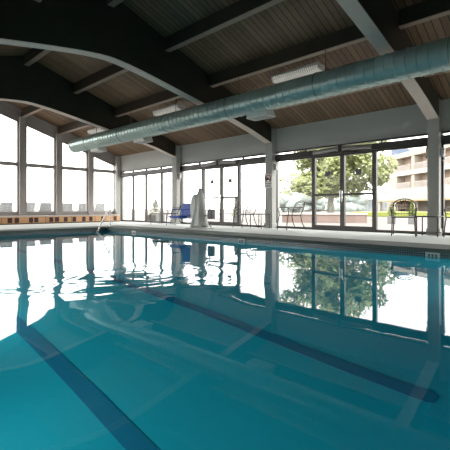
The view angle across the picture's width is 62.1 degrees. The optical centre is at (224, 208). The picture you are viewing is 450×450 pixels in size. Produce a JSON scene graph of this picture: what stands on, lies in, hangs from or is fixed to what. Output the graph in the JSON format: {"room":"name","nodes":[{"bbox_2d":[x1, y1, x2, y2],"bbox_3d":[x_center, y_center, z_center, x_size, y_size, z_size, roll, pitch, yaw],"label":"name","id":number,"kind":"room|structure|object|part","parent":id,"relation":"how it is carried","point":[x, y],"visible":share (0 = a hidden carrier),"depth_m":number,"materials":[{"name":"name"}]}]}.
{"room":"indoor swimming pool","nodes":[
{"label":"indoor swimming pool","id":0,"kind":"room"},
{"bbox_2d":[0,101,115,215],"bbox_3d":[-9.426,-1.953,14.374,0.200,5.177,11.860,0,0,43],"label":"wall","id":1,"kind":"structure","parent":0,"point":[6,108],"depth_m":16.04,"materials":[{"name":"grey paint"}]},
{"bbox_2d":[0,112,18,212],"bbox_3d":[-8.874,-1.897,14.870,0.150,4.185,1.223,0,0,43],"label":"window","id":2,"kind":"structure","parent":1,"relation":"in","point":[7,163],"depth_m":15.26,"materials":[{"name":"grey metal"}]},
{"bbox_2d":[19,116,26,215],"bbox_3d":[-8.335,-1.554,15.381,0.220,4.378,0.260,0,0,43],"label":"column","id":3,"kind":"structure","parent":1,"relation":"in","point":[22,121],"depth_m":15.28,"materials":[{"name":"grey paint"}]},
{"bbox_2d":[27,125,55,212],"bbox_3d":[-7.862,-1.653,15.953,0.150,3.695,1.223,0,0,43],"label":"window","id":4,"kind":"structure","parent":1,"relation":"in","point":[53,166],"depth_m":16.34,"materials":[{"name":"grey metal"}]},
{"bbox_2d":[56,134,62,214],"bbox_3d":[-7.323,-1.309,16.465,0.220,3.889,0.260,0,0,43],"label":"column","id":5,"kind":"structure","parent":1,"relation":"in","point":[59,138],"depth_m":16.38,"materials":[{"name":"grey paint"}]},
{"bbox_2d":[63,141,87,212],"bbox_3d":[-6.849,-1.408,17.037,0.150,3.206,1.223,0,0,43],"label":"window","id":6,"kind":"structure","parent":1,"relation":"in","point":[64,167],"depth_m":17.32,"materials":[{"name":"grey metal"}]},
{"bbox_2d":[88,150,93,214],"bbox_3d":[-6.311,-1.065,17.548,0.220,3.399,0.260,0,0,43],"label":"column","id":7,"kind":"structure","parent":1,"relation":"in","point":[90,154],"depth_m":17.43,"materials":[{"name":"grey paint"}]},
{"bbox_2d":[94,156,114,211],"bbox_3d":[-5.861,-1.163,18.095,0.150,2.716,1.153,0,0,43],"label":"window","id":8,"kind":"structure","parent":1,"relation":"in","point":[113,165],"depth_m":18.35,"materials":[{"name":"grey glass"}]},
{"bbox_2d":[0,0,449,155],"bbox_3d":[-2.465,-3.566,7.872,19.750,2.212,12.560,0,0,43],"label":"ceiling","id":9,"kind":"structure","parent":0,"point":[283,25],"depth_m":8.93,"materials":[{"name":"brown wood"}]},
{"bbox_2d":[21,105,42,117],"bbox_3d":[-6.654,-3.868,13.811,4.420,0.297,0.150,0,0,43],"label":"purlin","id":10,"kind":"structure","parent":9,"relation":"attached to","point":[31,109],"depth_m":14.67,"materials":[{"name":"brown wood"}]},
{"bbox_2d":[24,48,51,65],"bbox_3d":[-4.217,-4.356,9.505,4.500,0.297,0.150,0,0,43],"label":"purlin","id":11,"kind":"structure","parent":9,"relation":"attached to","point":[34,54],"depth_m":10.52,"materials":[{"name":"brown wood"}]},
{"bbox_2d":[58,121,90,134],"bbox_3d":[-5.642,-3.379,14.895,4.420,0.297,0.150,0,0,43],"label":"purlin","id":12,"kind":"structure","parent":9,"relation":"attached to","point":[77,125],"depth_m":15.44,"materials":[{"name":"brown wood"}]},
{"bbox_2d":[87,126,104,133],"bbox_3d":[-5.075,-3.225,15.003,1.284,0.349,0.300,0,0,43],"label":"ceiling light","id":13,"kind":"object","parent":9,"relation":"attached to","point":[91,131],"visible":0.62,"depth_m":15.04,"materials":[{"name":"white plastic"}]},
{"bbox_2d":[73,64,128,93],"bbox_3d":[-3.205,-3.868,10.589,4.500,0.297,0.150,0,0,43],"label":"purlin","id":14,"kind":"structure","parent":9,"relation":"attached to","point":[113,70],"depth_m":10.99,"materials":[{"name":"brown wood"}]},
{"bbox_2d":[107,0,123,7],"bbox_3d":[-0.735,-4.356,6.253,4.510,0.297,0.150,0,0,43],"label":"purlin","id":15,"kind":"structure","parent":9,"relation":"attached to","point":[112,3],"depth_m":7.68,"materials":[{"name":"brown wood"}]},
{"bbox_2d":[114,90,181,116],"bbox_3d":[-2.192,-3.379,11.673,4.500,0.297,0.150,0,0,43],"label":"purlin","id":16,"kind":"structure","parent":9,"relation":"attached to","point":[165,96],"depth_m":11.88,"materials":[{"name":"brown wood"}]},
{"bbox_2d":[152,99,184,115],"bbox_3d":[-1.823,-3.225,11.966,1.284,0.349,0.300,0,0,43],"label":"ceiling light","id":17,"kind":"object","parent":9,"relation":"attached to","point":[169,109],"visible":0.9,"depth_m":11.81,"materials":[{"name":"white plastic"}]},
{"bbox_2d":[153,106,181,115],"bbox_3d":[-1.823,-3.100,11.966,1.240,0.099,0.286,0,0,43],"label":"diffuser","id":18,"kind":"object","parent":17,"relation":"attached to","point":[169,109],"depth_m":11.87,"materials":[{"name":"white plastic"}]},
{"bbox_2d":[152,120,226,136],"bbox_3d":[-1.180,-2.889,12.757,4.500,0.297,0.150,0,0,43],"label":"purlin","id":19,"kind":"structure","parent":9,"relation":"attached to","point":[223,120],"depth_m":12.68,"materials":[{"name":"brown wood"}]},
{"bbox_2d":[165,0,284,51],"bbox_3d":[0.278,-3.868,7.337,4.510,0.297,0.150,0,0,43],"label":"purlin","id":20,"kind":"structure","parent":9,"relation":"attached to","point":[242,9],"depth_m":7.66,"materials":[{"name":"brown wood"}]},
{"bbox_2d":[210,25,366,87],"bbox_3d":[1.290,-3.379,8.420,4.510,0.297,0.150,0,0,43],"label":"purlin","id":21,"kind":"structure","parent":9,"relation":"attached to","point":[350,35],"depth_m":8.17,"materials":[{"name":"brown wood"}]},
{"bbox_2d":[68,36,449,152],"bbox_3d":[0.240,-2.657,8.981,16.670,1.154,0.625,0,0,43],"label":"air duct","id":22,"kind":"object","parent":21,"relation":"hanging from","point":[432,57],"visible":1,"depth_m":7.67,"materials":[{"name":"metal"}]},
{"bbox_2d":[90,146,106,152],"bbox_3d":[-4.646,-2.203,13.705,0.600,0.245,0.390,0,0,43],"label":"grille","id":23,"kind":"object","parent":22,"relation":"attached to","point":[96,149],"depth_m":13.58,"materials":[{"name":"white metal"}]},
{"bbox_2d":[133,136,152,143],"bbox_3d":[-2.599,-2.203,11.794,0.600,0.245,0.390,0,0,43],"label":"grille","id":24,"kind":"object","parent":22,"relation":"attached to","point":[140,140],"depth_m":11.67,"materials":[{"name":"white metal"}]},
{"bbox_2d":[246,110,275,120],"bbox_3d":[0.814,-2.203,8.606,0.600,0.245,0.390,0,0,43],"label":"grille","id":25,"kind":"object","parent":22,"relation":"attached to","point":[257,115],"depth_m":8.50,"materials":[{"name":"metal"}]},
{"bbox_2d":[271,57,324,83],"bbox_3d":[1.670,-3.225,8.703,1.284,0.349,0.300,0,0,43],"label":"ceiling light","id":26,"kind":"object","parent":9,"relation":"attached to","point":[309,69],"visible":0.98,"depth_m":8.56,"materials":[{"name":"white plastic"}]},
{"bbox_2d":[272,64,320,83],"bbox_3d":[1.670,-3.100,8.703,1.240,0.099,0.286,0,0,43],"label":"diffuser","id":27,"kind":"object","parent":26,"relation":"attached to","point":[309,69],"depth_m":8.60,"materials":[{"name":"white plastic"}]},
{"bbox_2d":[273,81,401,109],"bbox_3d":[2.302,-2.889,9.504,4.510,0.297,0.150,0,0,43],"label":"purlin","id":28,"kind":"structure","parent":9,"relation":"attached to","point":[397,81],"depth_m":9.01,"materials":[{"name":"brown wood"}]},
{"bbox_2d":[398,0,449,28],"bbox_3d":[4.841,-3.379,5.103,4.690,0.297,0.150,0,0,43],"label":"purlin","id":29,"kind":"structure","parent":9,"relation":"attached to","point":[427,10],"depth_m":6.39,"materials":[{"name":"brown wood"}]},
{"bbox_2d":[424,70,449,76],"bbox_3d":[5.854,-2.889,6.187,4.690,0.297,0.150,0,0,43],"label":"purlin","id":30,"kind":"structure","parent":9,"relation":"attached to","point":[447,71],"depth_m":7.60,"materials":[{"name":"brown wood"}]},
{"bbox_2d":[0,221,449,244],"bbox_3d":[-2.417,0.695,7.997,19.250,0.120,12.110,0,0,43],"label":"floor","id":31,"kind":"structure","parent":0,"point":[396,237],"depth_m":10.25,"materials":[{"name":"concrete"}]},
{"bbox_2d":[0,214,119,224],"bbox_3d":[-9.180,0.468,13.986,0.430,0.335,11.590,0,0,43],"label":"bench","id":32,"kind":"object","parent":31,"relation":"on","point":[38,219],"visible":0.96,"depth_m":15.85,"materials":[{"name":"wood"}]},
{"bbox_2d":[115,156,120,220],"bbox_3d":[-5.286,-0.960,18.484,0.240,3.190,0.200,0,0,43],"label":"column","id":33,"kind":"structure","parent":31,"relation":"on","point":[117,158],"depth_m":18.40,"materials":[{"name":"paint"}]},
{"bbox_2d":[150,213,175,224],"bbox_3d":[-2.405,0.418,14.493,1.009,0.433,0.461,0,0,43],"label":"side table","id":34,"kind":"object","parent":31,"relation":"on","point":[166,222],"visible":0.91,"depth_m":14.67,"materials":[{"name":"metal"}]},
{"bbox_2d":[161,206,181,223],"bbox_3d":[-2.174,0.200,15.296,0.718,0.883,0.553,0,0,-32],"label":"patio chair","id":35,"kind":"object","parent":31,"relation":"on","point":[180,206],"visible":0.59,"depth_m":15.19,"materials":[{"name":"metal"}]},
{"bbox_2d":[171,145,180,223],"bbox_3d":[-2.026,-0.965,15.381,0.409,3.200,0.285,0,0,43],"label":"column","id":36,"kind":"structure","parent":31,"relation":"on","point":[176,161],"depth_m":15.26,"materials":[{"name":"paint"}]},
{"bbox_2d":[0,55,175,156],"bbox_3d":[-5.955,-3.311,11.131,0.260,2.441,11.300,0,0,43],"label":"beam","id":37,"kind":"structure","parent":36,"relation":"attached to","point":[37,85],"depth_m":11.69,"materials":[{"name":"white paint"}]},
{"bbox_2d":[168,188,214,228],"bbox_3d":[-1.197,-0.003,12.028,1.970,1.275,0.834,0,0,43],"label":"lift","id":38,"kind":"object","parent":31,"relation":"on","point":[195,210],"visible":1,"depth_m":11.66,"materials":[{"name":"metal"}]},
{"bbox_3d":[-1.449,0.280,12.191,0.540,0.090,0.500,0,0,43],"label":"seat","id":39,"kind":"part","parent":38,"relation":"part of","materials":[{"name":"blue plastic"}]},
{"bbox_3d":[-1.265,0.035,12.388,0.540,0.400,0.200,0,0,43],"label":"backrest","id":40,"kind":"part","parent":38,"relation":"part of","materials":[{"name":"blue plastic"}]},
{"bbox_3d":[-0.805,0.565,11.767,0.600,0.140,0.680,0,0,43],"label":"plate","id":41,"kind":"part","parent":38,"relation":"part of","materials":[{"name":"metal"}]},
{"bbox_2d":[0,229,449,257],"bbox_3d":[-2.038,1.468,6.351,11.750,1.565,6.900,0,0,43],"label":"basin","id":42,"kind":"object","parent":31,"relation":"in","point":[430,254],"visible":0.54,"depth_m":7.92,"materials":[{"name":"paint"}]},
{"bbox_2d":[0,231,449,449],"bbox_3d":[-2.039,0.755,6.351,11.350,0.001,6.500,0,0,43],"label":"pool water","id":43,"kind":"object","parent":42,"relation":"in","point":[110,340],"visible":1,"depth_m":2.04,"materials":[{"name":"teal liquid"}]},
{"bbox_2d":[0,225,449,253],"bbox_3d":[-2.038,0.658,6.351,13.050,0.063,8.200,0,0,43],"label":"pool coping","id":44,"kind":"object","parent":31,"relation":"on","point":[406,246],"visible":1,"depth_m":8.04,"materials":[{"name":"concrete"}]},
{"bbox_2d":[97,207,110,231],"bbox_3d":[-4.093,0.539,12.600,0.100,1.198,1.370,0,0,3],"label":"grab rail","id":45,"kind":"object","parent":44,"relation":"attached to","point":[108,207],"visible":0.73,"depth_m":12.85,"materials":[{"name":"metal"}]},
{"bbox_2d":[232,201,257,227],"bbox_3d":[0.682,0.200,12.397,0.718,0.883,0.553,0,0,-35],"label":"patio chair","id":46,"kind":"object","parent":31,"relation":"on","point":[245,214],"visible":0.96,"depth_m":12.40,"materials":[{"name":"metal"}]},
{"bbox_2d":[250,214,269,228],"bbox_3d":[1.109,0.404,11.882,0.456,0.463,0.456,0,0,43],"label":"side table","id":47,"kind":"object","parent":31,"relation":"on","point":[258,225],"visible":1,"depth_m":11.86,"materials":[{"name":"metal"}]},
{"bbox_2d":[264,128,276,227],"bbox_3d":[1.453,-0.965,12.132,0.389,3.200,0.285,0,0,43],"label":"column","id":48,"kind":"structure","parent":31,"relation":"on","point":[270,148],"depth_m":12.02,"materials":[{"name":"paint"}]},
{"bbox_2d":[0,0,270,143],"bbox_3d":[-2.476,-3.311,7.882,0.260,2.441,11.300,0,0,43],"label":"beam","id":49,"kind":"structure","parent":48,"relation":"attached to","point":[117,35],"depth_m":7.84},
{"bbox_2d":[264,174,271,187],"bbox_3d":[1.382,-0.885,12.013,0.300,0.440,0.052,0,0,43],"label":"warning sign","id":50,"kind":"object","parent":48,"relation":"attached to","point":[267,177],"visible":1,"depth_m":12.01,"materials":[{"name":"white plastic"}]},
{"bbox_2d":[127,221,449,235],"bbox_3d":[1.661,0.629,12.180,19.000,0.012,0.170,0,0,43],"label":"threshold","id":51,"kind":"object","parent":31,"relation":"on","point":[127,221],"visible":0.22,"depth_m":10.62,"materials":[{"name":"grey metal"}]},
{"bbox_2d":[277,200,305,229],"bbox_3d":[1.990,0.200,11.171,0.718,0.883,0.553,0,0,-25],"label":"patio chair","id":52,"kind":"object","parent":31,"relation":"on","point":[300,201],"visible":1,"depth_m":11.18,"materials":[{"name":"metal"}]},
{"bbox_3d":[2.062,0.084,10.927,0.586,0.245,0.050,0,0,-25],"label":"armrest","id":53,"kind":"part","parent":52,"relation":"part of","materials":[{"name":"metal"}]},
{"bbox_3d":[2.221,-0.015,11.278,0.208,0.453,0.517,0,0,-25],"label":"frame","id":54,"kind":"part","parent":52,"relation":"part of","materials":[{"name":"metal"}]},
{"bbox_2d":[390,198,416,236],"bbox_3d":[4.196,0.200,8.772,0.553,0.883,0.718,0,0,27],"label":"patio chair","id":55,"kind":"object","parent":31,"relation":"on","point":[393,217],"visible":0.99,"depth_m":8.92,"materials":[{"name":"metal"}]},
{"bbox_3d":[4.160,0.205,8.702,0.521,0.024,0.498,0,0,27],"label":"seat","id":56,"kind":"part","parent":55,"relation":"part of","materials":[{"name":"metal"}]},
{"bbox_3d":[4.312,-0.015,8.999,0.517,0.453,0.208,0,0,27],"label":"frame","id":57,"kind":"part","parent":55,"relation":"part of","materials":[{"name":"metal"}]},
{"bbox_2d":[416,216,443,236],"bbox_3d":[4.669,0.404,8.529,0.456,0.463,0.456,0,0,43],"label":"side table","id":58,"kind":"object","parent":31,"relation":"on","point":[437,232],"visible":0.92,"depth_m":8.51,"materials":[{"name":"metal"}]},
{"bbox_2d":[426,98,441,235],"bbox_3d":[4.939,-0.965,8.876,0.349,3.200,0.285,0,0,43],"label":"column","id":59,"kind":"structure","parent":31,"relation":"on","point":[434,125],"depth_m":8.76,"materials":[{"name":"paint"}]},
{"bbox_2d":[336,0,438,119],"bbox_3d":[1.010,-3.311,4.626,0.260,2.441,11.300,0,0,43],"label":"beam","id":60,"kind":"structure","parent":59,"relation":"attached to","point":[377,20],"depth_m":6.41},
{"bbox_3d":[1.010,-3.547,4.626,0.160,1.969,11.300,0,0,43],"label":"infill panel","id":61,"kind":"part","parent":60,"relation":"part of","materials":[{"name":"brown wood"}]},
{"bbox_2d":[440,147,444,160],"bbox_3d":[5.107,-1.266,8.763,0.102,0.319,0.100,0,0,43],"label":"wall bracket","id":62,"kind":"object","parent":59,"relation":"attached to","point":[442,149],"visible":1,"depth_m":8.73,"materials":[{"name":"white metal"}]},
{"bbox_2d":[443,207,449,236],"bbox_3d":[5.269,0.200,8.202,0.718,0.883,0.553,0,0,-23],"label":"patio chair","id":63,"kind":"object","parent":31,"relation":"on","point":[446,217],"visible":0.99,"depth_m":8.30,"materials":[{"name":"metal"}]},
{"bbox_2d":[120,98,449,225],"bbox_3d":[1.632,-0.980,12.296,19.200,3.230,0.200,0,0,43],"label":"wall","id":64,"kind":"structure","parent":0,"point":[406,120],"depth_m":11.28,"materials":[{"name":"paint"}]},
{"bbox_2d":[121,176,131,220],"bbox_3d":[-4.744,-0.460,18.142,1.060,2.190,0.100,0,0,43],"label":"window","id":65,"kind":"structure","parent":64,"relation":"in","point":[124,176],"depth_m":18.47,"materials":[{"name":"clear glass"}]},
{"bbox_2d":[132,174,144,221],"bbox_3d":[-3.973,-0.460,17.422,1.050,2.190,0.100,0,0,43],"label":"window","id":66,"kind":"structure","parent":64,"relation":"in","point":[133,176],"depth_m":17.75,"materials":[{"name":"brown metal"}]},
{"bbox_2d":[120,165,171,176],"bbox_3d":[-3.577,-1.685,17.032,4.280,0.260,0.150,0,0,43],"label":"header bar","id":67,"kind":"object","parent":64,"relation":"attached to","point":[161,169],"visible":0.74,"depth_m":16.90,"materials":[{"name":"brown metal"}]},
{"bbox_2d":[145,173,160,222],"bbox_3d":[-3.169,-0.460,16.671,1.150,2.190,0.100,0,0,43],"label":"window","id":68,"kind":"structure","parent":64,"relation":"in","point":[146,175],"depth_m":17.02,"materials":[{"name":"brown metal"}]},
{"bbox_2d":[161,171,171,222],"bbox_3d":[-2.376,-0.460,15.930,1.020,2.190,0.100,0,0,43],"label":"window","id":69,"kind":"structure","parent":64,"relation":"in","point":[170,171],"depth_m":16.22,"materials":[{"name":"brown metal"}]},
{"bbox_2d":[181,168,201,223],"bbox_3d":[-1.320,-0.460,14.944,1.310,2.190,0.100,0,0,43],"label":"window","id":70,"kind":"structure","parent":64,"relation":"in","point":[182,171],"depth_m":15.34,"materials":[{"name":"brown metal"}]},
{"bbox_2d":[202,166,220,224],"bbox_3d":[-0.508,-0.466,14.129,0.990,2.178,0.183,0,0,43],"label":"door","id":71,"kind":"structure","parent":64,"relation":"in","point":[217,167],"depth_m":14.12,"materials":[{"name":"brown metal"}]},
{"bbox_3d":[-0.479,-0.395,14.159,0.866,0.060,0.090,0,0,43],"label":"push rail","id":72,"kind":"part","parent":71,"relation":"part of","materials":[{"name":"white metal"}]},
{"bbox_2d":[180,154,264,169],"bbox_3d":[-0.220,-1.668,13.807,4.470,0.294,0.280,0,0,43],"label":"header bar","id":73,"kind":"object","parent":64,"relation":"attached to","point":[219,162],"visible":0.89,"depth_m":13.55,"materials":[{"name":"brown metal"}]},
{"bbox_2d":[220,164,238,225],"bbox_3d":[0.168,-0.466,13.497,0.860,2.178,0.183,0,0,43],"label":"door","id":74,"kind":"structure","parent":64,"relation":"in","point":[222,197],"depth_m":13.58,"materials":[{"name":"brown metal"}]},
{"bbox_2d":[239,161,264,226],"bbox_3d":[0.989,-0.460,12.787,1.310,2.190,0.100,0,0,43],"label":"window","id":75,"kind":"structure","parent":64,"relation":"in","point":[240,165],"depth_m":13.17,"materials":[{"name":"brown metal"}]},
{"bbox_2d":[276,156,312,228],"bbox_3d":[2.162,-0.460,11.691,1.380,2.190,0.100,0,0,43],"label":"window","id":76,"kind":"structure","parent":64,"relation":"in","point":[277,161],"depth_m":11.75,"materials":[{"name":"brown metal"}]},
{"bbox_2d":[313,153,341,229],"bbox_3d":[2.975,-0.466,10.876,0.920,2.178,0.183,0,0,43],"label":"door","id":77,"kind":"structure","parent":64,"relation":"in","point":[328,173],"depth_m":10.95,"materials":[{"name":"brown metal"}]},
{"bbox_3d":[3.003,-0.395,10.906,0.796,0.060,0.090,0,0,43],"label":"push rail","id":78,"kind":"part","parent":77,"relation":"part of","materials":[{"name":"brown metal"}]},
{"bbox_2d":[275,133,427,159],"bbox_3d":[3.259,-1.668,10.558,4.530,0.294,0.280,0,0,43],"label":"header bar","id":79,"kind":"object","parent":64,"relation":"attached to","point":[347,147],"visible":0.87,"depth_m":10.21,"materials":[{"name":"brown metal"}]},
{"bbox_2d":[342,150,373,231],"bbox_3d":[3.643,-0.466,10.252,0.910,2.178,0.183,0,0,43],"label":"door","id":80,"kind":"structure","parent":64,"relation":"in","point":[357,171],"depth_m":10.33,"materials":[{"name":"brown metal"}]},
{"bbox_3d":[3.671,-0.395,10.282,0.786,0.060,0.090,0,0,43],"label":"push rail","id":81,"kind":"part","parent":80,"relation":"part of","materials":[{"name":"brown metal"}]},
{"bbox_2d":[374,144,427,233],"bbox_3d":[4.486,-0.460,9.521,1.320,2.190,0.100,0,0,43],"label":"window","id":82,"kind":"structure","parent":64,"relation":"in","point":[424,145],"depth_m":9.92,"materials":[{"name":"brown metal"}]},
{"bbox_2d":[441,142,449,234],"bbox_3d":[5.670,-0.460,8.415,1.400,2.190,0.100,0,0,43],"label":"window","id":83,"kind":"structure","parent":64,"relation":"in","point":[443,144],"depth_m":8.84,"materials":[{"name":"brown metal"}]},
{"bbox_2d":[441,131,449,142],"bbox_3d":[6.793,-1.685,7.346,4.500,0.260,0.150,0,0,43],"label":"header bar","id":84,"kind":"object","parent":64,"relation":"attached to","point":[444,138],"visible":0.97,"depth_m":8.78,"materials":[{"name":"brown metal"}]},
{"label":"outside","id":85,"kind":"structure","parent":0,"visible":0},
{"bbox_2d":[13,209,449,231],"bbox_3d":[-17.027,0.715,84.321,380.000,0.120,420.000,0,0,43],"label":"terrace","id":86,"kind":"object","parent":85,"point":[401,223],"visible":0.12,"depth_m":20.13,"materials":[{"name":"white concrete"}]},
{"bbox_2d":[0,202,13,211],"bbox_3d":[-9.798,0.194,16.600,0.610,0.938,0.775,0,0,-17],"label":"chair","id":87,"kind":"object","parent":86,"relation":"on","point":[4,206],"visible":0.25,"depth_m":16.87,"materials":[{"name":"white plastic"}]},
{"bbox_2d":[27,202,36,211],"bbox_3d":[-9.199,0.194,17.282,0.610,0.938,0.775,0,0,3],"label":"chair","id":88,"kind":"object","parent":86,"relation":"on","point":[31,207],"visible":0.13,"depth_m":17.54,"materials":[{"name":"white plastic"}]},
{"bbox_2d":[38,203,52,210],"bbox_3d":[-8.618,0.194,17.863,0.610,0.938,0.775,0,0,-17],"label":"chair","id":89,"kind":"object","parent":86,"relation":"on","point":[43,206],"visible":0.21,"depth_m":18.12,"materials":[{"name":"white plastic"}]},
{"bbox_2d":[63,203,73,210],"bbox_3d":[-7.928,0.194,18.620,0.610,0.938,0.775,0,0,-7],"label":"chair","id":90,"kind":"object","parent":86,"relation":"on","point":[66,206],"visible":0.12,"depth_m":18.90,"materials":[{"name":"white plastic"}]},
{"bbox_2d":[77,203,85,210],"bbox_3d":[-7.300,0.194,19.274,0.610,0.938,0.775,0,0,-17],"label":"chair","id":91,"kind":"object","parent":86,"relation":"on","point":[82,206],"visible":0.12,"depth_m":19.50,"materials":[{"name":"white plastic"}]},
{"bbox_2d":[94,203,105,210],"bbox_3d":[-6.742,0.194,19.901,0.610,0.938,0.775,0,0,-2],"label":"chair","id":92,"kind":"object","parent":86,"relation":"on","point":[98,206],"visible":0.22,"depth_m":20.18,"materials":[{"name":"white plastic"}]},
{"bbox_2d":[148,199,164,220],"bbox_3d":[-3.570,0.089,19.016,0.765,1.178,0.736,0,0,33],"label":"conifer","id":93,"kind":"object","parent":86,"relation":"on","point":[151,217],"visible":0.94,"depth_m":18.87,"materials":[{"name":"green plant"}]},
{"bbox_2d":[125,212,264,221],"bbox_3d":[-3.169,0.445,22.391,14.024,0.420,0.040,0,0,43],"label":"railing","id":94,"kind":"object","parent":86,"relation":"on","point":[127,216],"visible":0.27,"depth_m":19.78,"materials":[{"name":"grey metal"}]},
{"bbox_2d":[232,198,236,221],"bbox_3d":[0.467,0.064,16.014,0.331,1.182,0.334,0,0,7],"label":"conifer","id":95,"kind":"object","parent":86,"relation":"on","point":[235,200],"visible":0.59,"depth_m":15.94,"materials":[{"name":"green plant"}]},
{"bbox_2d":[280,192,302,211],"bbox_3d":[10.805,-0.864,61.849,5.436,3.951,4.883,0,0,43],"label":"bush","id":96,"kind":"object","parent":86,"relation":"on","point":[286,200],"visible":0.73,"depth_m":60.06,"materials":[{"name":"green plant"}]},
{"bbox_2d":[295,193,324,211],"bbox_3d":[16.815,-1.345,75.874,6.176,4.737,6.162,0,0,43],"label":"tree","id":97,"kind":"object","parent":86,"relation":"on","point":[308,202],"visible":0.47,"depth_m":74.31,"materials":[{"name":"green plant"}]},
{"bbox_2d":[281,213,367,222],"bbox_3d":[4.538,0.435,17.250,3.855,0.440,0.400,0,0,8],"label":"brick planter","id":98,"kind":"object","parent":86,"relation":"on","point":[306,217],"visible":0.93,"depth_m":17.07,"materials":[{"name":"brick"}]},
{"bbox_2d":[322,199,327,210],"bbox_3d":[23.342,-0.774,88.134,5.057,3.427,5.110,0,0,43],"label":"tree","id":99,"kind":"object","parent":86,"relation":"on","point":[326,200],"visible":0.2,"depth_m":85.75,"materials":[{"name":"green plant"}]},
{"bbox_2d":[280,141,397,212],"bbox_3d":[7.216,-2.301,23.920,6.971,5.936,7.135,0,0,34],"label":"shade tree","id":100,"kind":"object","parent":86,"relation":"on","point":[302,183],"visible":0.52,"depth_m":22.65,"materials":[{"name":"green plant"}]},
{"bbox_2d":[334,195,368,211],"bbox_3d":[25.620,-0.987,77.952,7.161,5.110,6.982,0,0,43],"label":"tree","id":101,"kind":"object","parent":86,"relation":"on","point":[353,204],"visible":0.49,"depth_m":76.45,"materials":[{"name":"green plant"}]},
{"bbox_2d":[364,191,386,210],"bbox_3d":[39.149,-1.745,94.937,11.741,4.800,9.951,0,0,43],"label":"building","id":102,"kind":"structure","parent":86,"relation":"on","point":[368,207],"depth_m":91.90,"materials":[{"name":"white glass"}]},
{"bbox_2d":[387,204,396,223],"bbox_3d":[7.143,0.229,15.994,0.445,0.851,0.413,0,0,25],"label":"conifer","id":103,"kind":"object","parent":86,"relation":"on","point":[389,218],"visible":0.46,"depth_m":15.90,"materials":[{"name":"green plant"}]},
{"bbox_2d":[350,211,449,216],"bbox_3d":[15.016,0.465,30.605,8.066,0.340,6.000,0,0,30],"label":"lawn strip","id":104,"kind":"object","parent":86,"relation":"on","point":[380,214],"visible":0.33,"depth_m":28.66,"materials":[{"name":"green plant"}]},
{"bbox_2d":[408,202,416,223],"bbox_3d":[7.763,0.186,15.493,0.398,0.937,0.383,0,0,28],"label":"conifer","id":105,"kind":"object","parent":86,"relation":"on","point":[410,220],"visible":0.59,"depth_m":15.42,"materials":[{"name":"green plant"}]},
{"bbox_2d":[378,144,449,211],"bbox_3d":[36.966,-5.095,53.241,34.924,11.500,33.805,0,0,43],"label":"apartment building","id":106,"kind":"structure","parent":86,"relation":"on","point":[409,181],"depth_m":62.02,"materials":[{"name":"beige concrete"}]},
{"bbox_3d":[27.585,-0.295,66.393,0.500,1.900,0.500,0,0,-7],"label":"porch post","id":107,"kind":"part","parent":106,"relation":"part of","materials":[{"name":"beige paint"}]},
{"bbox_3d":[28.190,-0.295,61.429,0.500,1.900,0.500,0,0,-7],"label":"porch post","id":108,"kind":"part","parent":106,"relation":"part of","materials":[{"name":"beige paint"}]},
{"bbox_3d":[30.791,-6.910,64.718,0.060,1.030,4.200,0,0,-7],"label":"railing","id":109,"kind":"part","parent":106,"relation":"part of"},
{"bbox_3d":[30.791,-3.910,64.718,0.060,1.030,4.200,0,0,-7],"label":"railing","id":110,"kind":"part","parent":106,"relation":"part of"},
{"bbox_3d":[28.944,-1.195,51.951,0.100,0.200,32.500,0,0,-7],"label":"porch trim","id":111,"kind":"part","parent":106,"relation":"part of","materials":[{"name":"white paint"}]},
{"bbox_3d":[31.397,-6.910,59.755,0.060,1.030,4.200,0,0,-7],"label":"railing","id":112,"kind":"part","parent":106,"relation":"part of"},
{"bbox_3d":[31.397,-3.910,59.755,0.060,1.030,4.200,0,0,-7],"label":"railing","id":113,"kind":"part","parent":106,"relation":"part of","materials":[{"name":"beige"}]}
]}

